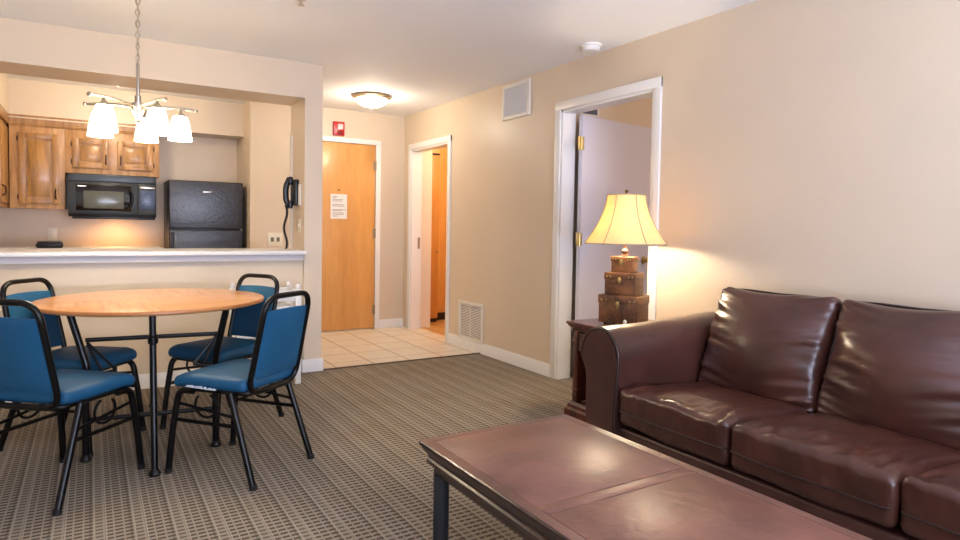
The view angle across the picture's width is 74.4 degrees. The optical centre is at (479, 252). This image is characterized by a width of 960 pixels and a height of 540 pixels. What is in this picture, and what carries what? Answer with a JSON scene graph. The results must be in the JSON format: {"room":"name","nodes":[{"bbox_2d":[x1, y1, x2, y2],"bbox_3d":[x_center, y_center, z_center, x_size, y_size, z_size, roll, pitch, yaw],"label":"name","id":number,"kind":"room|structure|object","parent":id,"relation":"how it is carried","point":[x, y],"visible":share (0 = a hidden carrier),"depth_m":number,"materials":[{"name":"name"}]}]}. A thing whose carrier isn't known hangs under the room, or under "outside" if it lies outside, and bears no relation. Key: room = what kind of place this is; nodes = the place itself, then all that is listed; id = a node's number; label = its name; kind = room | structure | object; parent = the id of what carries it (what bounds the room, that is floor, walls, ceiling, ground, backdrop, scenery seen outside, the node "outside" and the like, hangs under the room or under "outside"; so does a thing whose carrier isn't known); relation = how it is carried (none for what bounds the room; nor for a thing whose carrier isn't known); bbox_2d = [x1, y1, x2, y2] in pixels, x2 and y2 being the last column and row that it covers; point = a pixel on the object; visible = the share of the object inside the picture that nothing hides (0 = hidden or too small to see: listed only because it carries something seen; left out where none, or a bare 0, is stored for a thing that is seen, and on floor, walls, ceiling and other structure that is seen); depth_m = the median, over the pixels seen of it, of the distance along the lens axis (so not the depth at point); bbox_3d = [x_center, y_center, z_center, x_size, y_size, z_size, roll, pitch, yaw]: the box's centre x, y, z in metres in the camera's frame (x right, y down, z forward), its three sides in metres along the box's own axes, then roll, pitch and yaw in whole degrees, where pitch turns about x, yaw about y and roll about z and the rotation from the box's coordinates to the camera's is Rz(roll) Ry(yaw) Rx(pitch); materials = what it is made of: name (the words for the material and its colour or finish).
{"room":"hotel room","nodes":[
{"label":"hotel room","id":0,"kind":"room"},
{"bbox_2d":[0,136,236,247],"bbox_3d":[-3.754,-0.368,6.497,2.605,2.440,0.120,0,3,-32],"label":"wall","id":1,"kind":"structure","parent":0,"point":[201,159],"depth_m":6.57,"materials":[{"name":"beige paint"}]},
{"bbox_2d":[8,113,66,209],"bbox_3d":[-4.135,-0.836,5.931,0.420,0.842,0.401,0,3,-32],"label":"upper cabinet","id":2,"kind":"object","parent":1,"relation":"attached to","point":[37,175],"visible":0.97,"depth_m":5.79,"materials":[{"name":"brown wood"}]},
{"bbox_2d":[48,228,56,240],"bbox_3d":[-4.171,-0.182,6.175,0.078,0.125,0.009,0,3,-32],"label":"wall outlet","id":3,"kind":"object","parent":1,"relation":"attached to","point":[52,232],"visible":1,"depth_m":6.17,"materials":[{"name":"beige plastic"}]},
{"bbox_2d":[65,118,158,178],"bbox_3d":[-3.616,-1.010,6.241,0.788,0.503,0.401,0,3,-32],"label":"upper cabinet","id":4,"kind":"object","parent":1,"relation":"attached to","point":[120,154],"visible":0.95,"depth_m":6.10,"materials":[{"name":"brown wood"}]},
{"bbox_2d":[68,173,155,219],"bbox_3d":[-3.602,-0.542,6.211,0.728,0.424,0.506,0,3,-32],"label":"microwave oven","id":5,"kind":"object","parent":4,"relation":"attached to","point":[90,196],"visible":1,"depth_m":6.02,"materials":[{"name":"black plastic"}]},
{"bbox_2d":[0,73,243,139],"bbox_3d":[-3.169,-1.367,5.531,2.365,0.345,2.050,0,3,-32],"label":"wall","id":6,"kind":"structure","parent":0,"point":[213,119],"depth_m":6.01,"materials":[{"name":"beige paint"}]},
{"bbox_2d":[0,260,302,373],"bbox_3d":[-3.055,0.486,4.251,3.635,0.940,0.330,0,3,-32],"label":"wall","id":7,"kind":"structure","parent":0,"point":[65,278],"depth_m":4.48,"materials":[{"name":"beige paint"}]},
{"bbox_2d":[5,369,195,401],"bbox_3d":[-2.978,0.913,4.118,3.620,0.100,0.014,0,3,-32],"label":"baseboard","id":8,"kind":"structure","parent":7,"relation":"attached to","point":[144,379],"depth_m":4.53,"materials":[{"name":"white wood"}]},
{"bbox_2d":[0,255,303,263],"bbox_3d":[-2.950,0.047,4.067,3.628,0.047,0.055,0,3,-32],"label":"trim","id":9,"kind":"structure","parent":7,"relation":"attached to","point":[203,258],"depth_m":4.40,"materials":[{"name":"grey"}]},
{"bbox_2d":[0,248,306,256],"bbox_3d":[-3.055,-0.001,4.247,3.637,0.030,0.575,0,3,-32],"label":"countertop","id":10,"kind":"structure","parent":7,"relation":"on","point":[159,251],"depth_m":4.46,"materials":[{"name":"white laminate"}]},
{"bbox_2d":[0,17,322,359],"bbox_3d":[-2.982,-0.264,4.258,3.777,2.440,0.410,0,3,-32],"label":"wall pier","id":11,"kind":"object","parent":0,"point":[27,48],"visible":0.83,"depth_m":4.64,"materials":[{"name":"beige paint"}]},
{"bbox_2d":[283,177,298,248],"bbox_3d":[-1.546,-0.325,5.155,0.106,0.593,0.142,0,3,-32],"label":"wall telephone","id":12,"kind":"object","parent":11,"relation":"attached to","point":[289,181],"visible":1,"depth_m":5.15,"materials":[{"name":"black plastic"}]},
{"bbox_2d":[290,135,292,248],"bbox_3d":[-1.573,-0.510,5.316,0.031,0.947,0.069,0,3,-32],"label":"trim","id":13,"kind":"structure","parent":11,"relation":"attached to","point":[291,136],"depth_m":5.30,"materials":[{"name":"white"}]},
{"bbox_2d":[298,184,300,204],"bbox_3d":[-1.446,-0.467,5.079,0.011,0.170,0.050,0,3,-32],"label":"card","id":14,"kind":"object","parent":11,"relation":"attached to","point":[299,185],"visible":1,"depth_m":5.07,"materials":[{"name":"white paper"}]},
{"bbox_2d":[298,219,300,232],"bbox_3d":[-1.464,-0.220,5.110,0.016,0.110,0.070,0,3,-32],"label":"light switch","id":15,"kind":"object","parent":11,"relation":"attached to","point":[299,220],"visible":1,"depth_m":5.10,"materials":[{"name":"beige plastic"}]},
{"bbox_2d":[301,357,322,372],"bbox_3d":[-1.449,0.893,5.250,0.171,0.100,0.424,0,3,-32],"label":"baseboard","id":16,"kind":"object","parent":11,"relation":"attached to","point":[309,365],"visible":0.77,"depth_m":5.07,"materials":[{"name":"white wood"}]},
{"bbox_2d":[0,320,572,539],"bbox_3d":[-0.488,1.095,3.104,6.800,0.104,8.900,0,3,-32],"label":"floor","id":17,"kind":"structure","parent":0,"point":[369,476],"depth_m":3.17,"materials":[{"name":"carpet"}]},
{"bbox_2d":[0,299,144,515],"bbox_3d":[-1.861,0.604,2.786,0.455,0.865,0.556,1,2,9],"label":"dining chair","id":18,"kind":"object","parent":17,"relation":"on","point":[29,373],"visible":1,"depth_m":2.60,"materials":[{"name":"blue fabric"},{"name":"black metal"}]},
{"bbox_2d":[0,277,145,456],"bbox_3d":[-2.183,0.574,3.386,0.556,0.865,0.455,1,2,6],"label":"dining chair","id":19,"kind":"object","parent":17,"relation":"on","point":[65,357],"visible":0.42,"depth_m":3.40,"materials":[{"name":"blue fabric"},{"name":"black metal"}]},
{"bbox_2d":[31,288,263,476],"bbox_3d":[-1.821,0.629,3.548,1.156,0.753,1.156,1,2,12],"label":"dining table","id":20,"kind":"object","parent":17,"relation":"on","point":[152,303],"visible":0.82,"depth_m":3.21,"materials":[{"name":"brown wood"}]},
{"bbox_2d":[160,273,283,439],"bbox_3d":[-1.502,0.571,3.743,0.455,0.865,0.556,2,3,25],"label":"dining chair","id":21,"kind":"object","parent":17,"relation":"on","point":[244,321],"visible":0.63,"depth_m":3.73,"materials":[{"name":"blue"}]},
{"bbox_2d":[164,290,313,490],"bbox_3d":[-1.143,0.604,3.067,0.556,0.865,0.455,2,3,21],"label":"dining chair","id":22,"kind":"object","parent":17,"relation":"on","point":[280,336],"visible":1,"depth_m":2.94,"materials":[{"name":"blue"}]},
{"bbox_2d":[229,281,300,383],"bbox_3d":[-1.590,0.593,4.681,0.450,0.740,0.300,0,3,-32],"label":"wooden rack","id":23,"kind":"object","parent":17,"relation":"on","point":[288,301],"visible":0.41,"depth_m":4.66,"materials":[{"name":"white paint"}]},
{"bbox_2d":[277,303,292,308],"bbox_3d":[-1.586,0.396,4.673,0.360,0.016,0.230,0,3,-32],"label":"shelf","id":24,"kind":"object","parent":23,"relation":"attached to","point":[279,305],"depth_m":4.68,"materials":[{"name":"white paint"}]},
{"bbox_2d":[324,353,479,369],"bbox_3d":[-0.631,0.941,5.532,1.500,0.007,0.025,0,3,-32],"label":"trim","id":25,"kind":"structure","parent":17,"relation":"on","point":[469,353],"depth_m":5.47,"materials":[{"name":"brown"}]},
{"bbox_2d":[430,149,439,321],"bbox_3d":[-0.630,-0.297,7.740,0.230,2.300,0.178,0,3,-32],"label":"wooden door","id":26,"kind":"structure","parent":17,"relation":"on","point":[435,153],"depth_m":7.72,"materials":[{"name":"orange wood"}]},
{"bbox_2d":[564,318,650,421],"bbox_3d":[0.907,0.737,3.893,0.530,0.602,0.555,0,3,-32],"label":"end table","id":27,"kind":"object","parent":17,"relation":"on","point":[576,408],"visible":0.18,"depth_m":3.95,"materials":[{"name":"brown wood"}]},
{"bbox_2d":[584,190,667,323],"bbox_3d":[0.880,0.027,3.843,0.494,0.820,0.494,3,3,36],"label":"table lamp","id":28,"kind":"object","parent":27,"relation":"on","point":[625,219],"visible":0.99,"depth_m":3.75,"materials":[{"name":"brown wood"}]},
{"bbox_2d":[419,414,872,539],"bbox_3d":[0.425,0.910,1.915,0.685,0.401,1.375,0,3,-32],"label":"coffee table","id":29,"kind":"object","parent":17,"relation":"on","point":[559,477],"visible":1,"depth_m":1.92,"materials":[{"name":"brown wood"}]},
{"bbox_2d":[581,287,959,539],"bbox_3d":[1.513,0.660,2.432,0.972,0.894,2.346,0,3,-32],"label":"sofa","id":30,"kind":"object","parent":17,"relation":"on","point":[845,414],"visible":1,"depth_m":2.54,"materials":[{"name":"brown leather"}]},
{"bbox_2d":[620,382,807,464],"bbox_3d":[1.117,0.746,2.904,0.773,0.245,0.604,0,3,-32],"label":"seat cushion","id":31,"kind":"object","parent":30,"relation":"on","point":[691,423],"depth_m":2.73,"materials":[{"name":"brown leather"}]},
{"bbox_2d":[699,287,842,413],"bbox_3d":[1.373,0.448,3.033,0.328,0.516,0.622,0,3,-32],"label":"cushion","id":32,"kind":"object","parent":30,"relation":"on","point":[770,346],"depth_m":2.89,"materials":[{"name":"brown leather"}]},
{"bbox_2d":[731,413,959,527],"bbox_3d":[1.431,0.771,2.389,0.772,0.240,0.608,0,3,-32],"label":"seat cushion","id":33,"kind":"object","parent":30,"relation":"on","point":[845,470],"depth_m":2.21,"materials":[{"name":"brown leather"}]},
{"bbox_2d":[817,299,959,450],"bbox_3d":[1.698,0.474,2.508,0.330,0.520,0.615,0,3,-32],"label":"cushion","id":34,"kind":"object","parent":30,"relation":"on","point":[892,368],"depth_m":2.44,"materials":[{"name":"brown leather"}]},
{"bbox_2d":[900,463,959,539],"bbox_3d":[1.748,0.800,1.877,0.768,0.242,0.606,0,3,-32],"label":"seat cushion","id":35,"kind":"object","parent":30,"relation":"on","point":[929,492],"depth_m":1.88,"materials":[{"name":"brown leather"}]},
{"bbox_2d":[237,101,404,319],"bbox_3d":[-1.801,-0.365,7.215,1.715,2.440,0.700,0,3,-32],"label":"wall","id":36,"kind":"structure","parent":0,"point":[263,153],"depth_m":6.82,"materials":[{"name":"beige paint"}]},
{"bbox_2d":[268,233,282,245],"bbox_3d":[-2.137,-0.140,6.604,0.150,0.140,0.009,0,3,-32],"label":"wall outlet","id":37,"kind":"object","parent":36,"relation":"attached to","point":[274,239],"visible":1,"depth_m":6.60,"materials":[{"name":"beige plastic"}]},
{"bbox_2d":[333,121,344,135],"bbox_3d":[-1.532,-1.353,6.884,0.125,0.150,0.060,0,3,-32],"label":"fire alarm","id":38,"kind":"object","parent":36,"relation":"attached to","point":[338,127],"visible":1,"depth_m":6.87,"materials":[{"name":"red plastic"}]},
{"bbox_2d":[321,141,376,330],"bbox_3d":[-1.577,-0.175,6.965,0.897,2.064,0.064,0,3,-32],"label":"door","id":39,"kind":"structure","parent":36,"relation":"in","point":[348,245],"depth_m":7.03,"materials":[{"name":"brown wood"}]},
{"bbox_2d":[330,194,346,218],"bbox_3d":[-1.549,-0.510,6.946,0.185,0.270,0.004,0,3,-32],"label":"notice","id":40,"kind":"object","parent":39,"relation":"attached to","point":[338,201],"visible":1,"depth_m":6.94,"materials":[{"name":"white paper"}]},
{"bbox_2d":[323,136,380,327],"bbox_3d":[-1.570,-0.197,6.944,1.013,2.135,0.019,0,3,-32],"label":"trim","id":41,"kind":"structure","parent":36,"relation":"attached to","point":[325,138],"depth_m":7.17,"materials":[{"name":"white wood"}]},
{"bbox_2d":[379,318,402,327],"bbox_3d":[-1.029,0.814,7.331,0.295,0.100,0.014,0,3,-32],"label":"baseboard","id":42,"kind":"structure","parent":36,"relation":"attached to","point":[398,322],"depth_m":7.32,"materials":[{"name":"white wood"}]},
{"bbox_2d":[0,0,755,116],"bbox_3d":[0.328,-1.454,3.651,9.000,0.100,9.400,0,3,-32],"label":"ceiling","id":43,"kind":"structure","parent":0,"point":[422,54],"depth_m":4.10,"materials":[{"name":"white paint"}]},
{"bbox_2d":[82,0,197,142],"bbox_3d":[-1.821,-1.027,3.416,0.558,0.804,0.575,0,3,-32],"label":"chandelier","id":44,"kind":"object","parent":43,"relation":"hanging from","point":[152,123],"visible":1,"depth_m":3.38,"materials":[{"name":"white glass"}]},
{"bbox_2d":[297,0,305,6],"bbox_3d":[-1.001,-1.404,3.542,0.060,0.037,0.060,0,3,-32],"label":"sprinkler","id":45,"kind":"object","parent":43,"relation":"attached to","point":[301,4],"visible":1,"depth_m":3.54,"materials":[{"name":"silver metal"}]},
{"bbox_2d":[352,92,390,108],"bbox_3d":[-1.055,-1.466,6.161,0.380,0.128,0.380,0,3,-32],"label":"ceiling light","id":46,"kind":"object","parent":43,"relation":"attached to","point":[371,100],"visible":1,"depth_m":6.05,"materials":[{"name":"white glass"}]},
{"bbox_2d":[580,42,601,53],"bbox_3d":[0.760,-1.402,4.342,0.150,0.046,0.150,0,3,-32],"label":"smoke detector","id":47,"kind":"object","parent":43,"relation":"attached to","point":[588,47],"visible":1,"depth_m":4.30,"materials":[{"name":"white plastic"}]},
{"bbox_2d":[420,147,447,326],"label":"door","id":48,"kind":"structure","parent":0,"point":[427,156],"depth_m":7.40,"materials":[{"name":"brown wood"}]},
{"bbox_2d":[436,312,444,319],"bbox_3d":[-0.320,0.799,8.120,0.660,0.090,0.028,0,3,-32],"label":"plinth","id":49,"kind":"object","parent":48,"relation":"attached to","point":[440,316],"visible":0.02,"depth_m":8.00,"materials":[{"name":"brown"}]},
{"bbox_2d":[570,98,651,372],"bbox_3d":[3.114,-0.168,4.425,3.500,2.440,3.890,0,3,-32],"label":"wall","id":50,"kind":"structure","parent":0,"point":[639,112],"depth_m":5.26,"materials":[{"name":"beige paint"}]},
{"bbox_2d":[580,109,599,117],"bbox_3d":[0.894,-1.241,5.140,0.200,0.270,0.014,0,3,-32],"label":"air vent","id":51,"kind":"object","parent":50,"relation":"in","point":[594,113],"visible":0.3,"depth_m":5.16,"materials":[{"name":"beige"}]},
{"bbox_2d":[403,0,959,363],"bbox_3d":[1.316,-0.176,3.895,0.120,2.440,8.470,0,3,-32],"label":"wall","id":52,"kind":"structure","parent":0,"point":[809,147],"depth_m":3.45,"materials":[{"name":"beige paint"}]},
{"bbox_2d":[406,135,451,341],"bbox_3d":[-0.514,-0.159,6.860,0.143,2.100,0.990,0,3,-32],"label":"trim","id":53,"kind":"structure","parent":52,"relation":"attached to","point":[415,151],"depth_m":7.20,"materials":[{"name":"white wood"}]},
{"bbox_2d":[458,300,483,344],"bbox_3d":[-0.092,0.658,6.066,0.018,0.372,0.455,0,3,-32],"label":"air vent","id":54,"kind":"object","parent":52,"relation":"in","point":[470,314],"visible":1,"depth_m":6.05,"materials":[{"name":"beige metal"}]},
{"bbox_2d":[448,333,549,376],"bbox_3d":[0.119,0.899,5.730,0.014,0.100,1.688,0,3,-32],"label":"baseboard","id":55,"kind":"structure","parent":52,"relation":"attached to","point":[536,366],"depth_m":5.56,"materials":[{"name":"white wood"}]},
{"bbox_2d":[502,78,530,120],"bbox_3d":[0.307,-1.301,5.390,0.018,0.300,0.410,0,3,-32],"label":"air vent","id":56,"kind":"object","parent":52,"relation":"in","point":[516,97],"visible":1,"depth_m":5.38,"materials":[{"name":"beige metal"}]},
{"bbox_2d":[549,76,662,378],"bbox_3d":[0.907,-0.067,4.546,0.143,2.155,1.077,0,3,-32],"label":"trim","id":57,"kind":"structure","parent":52,"relation":"attached to","point":[566,111],"depth_m":4.90,"materials":[{"name":"white wood"}]},
{"bbox_2d":[575,115,650,319],"bbox_3d":[1.105,-0.045,5.173,0.934,2.045,0.102,-1,3,-40],"label":"door","id":58,"kind":"structure","parent":52,"relation":"in","point":[615,157],"depth_m":5.06,"materials":[{"name":"white paint"}]},
{"bbox_3d":[-3.201,0.953,5.513,2.700,0.100,2.650,0,3,-32],"label":"floor","id":59,"kind":"structure","parent":0,"visible":0},
{"bbox_2d":[164,180,242,247],"bbox_3d":[-2.893,0.059,6.611,0.690,1.585,0.604,0,3,-32],"label":"refrigerator","id":60,"kind":"object","parent":59,"relation":"on","point":[197,214],"visible":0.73,"depth_m":6.37,"materials":[{"name":"black metal"}]},
{"bbox_3d":[-3.915,0.427,6.021,1.578,0.885,0.588,0,3,-32],"label":"base cabinet","id":61,"kind":"object","parent":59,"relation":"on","visible":0},
{"bbox_2d":[0,246,161,248],"bbox_3d":[-3.894,-0.035,5.986,1.583,0.039,0.627,0,3,-32],"label":"countertop","id":62,"kind":"structure","parent":61,"relation":"on","point":[1,247],"depth_m":5.97,"materials":[{"name":"white laminate"}]},
{"bbox_2d":[36,241,63,247],"bbox_3d":[-3.929,-0.077,5.782,0.205,0.060,0.160,0,3,-32],"label":"tray","id":63,"kind":"object","parent":62,"relation":"on","point":[40,244],"visible":1,"depth_m":5.72,"materials":[{"name":"black plastic"}]},
{"bbox_3d":[-4.766,-0.308,4.604,1.340,2.440,2.050,0,3,-32],"label":"wall","id":64,"kind":"structure","parent":0,"visible":0},
{"bbox_2d":[0,104,9,207],"bbox_3d":[-4.190,-0.812,5.313,0.386,0.842,1.398,0,3,-32],"label":"upper cabinet","id":65,"kind":"object","parent":64,"relation":"attached to","point":[4,126],"visible":0.96,"depth_m":5.36,"materials":[{"name":"brown wood"}]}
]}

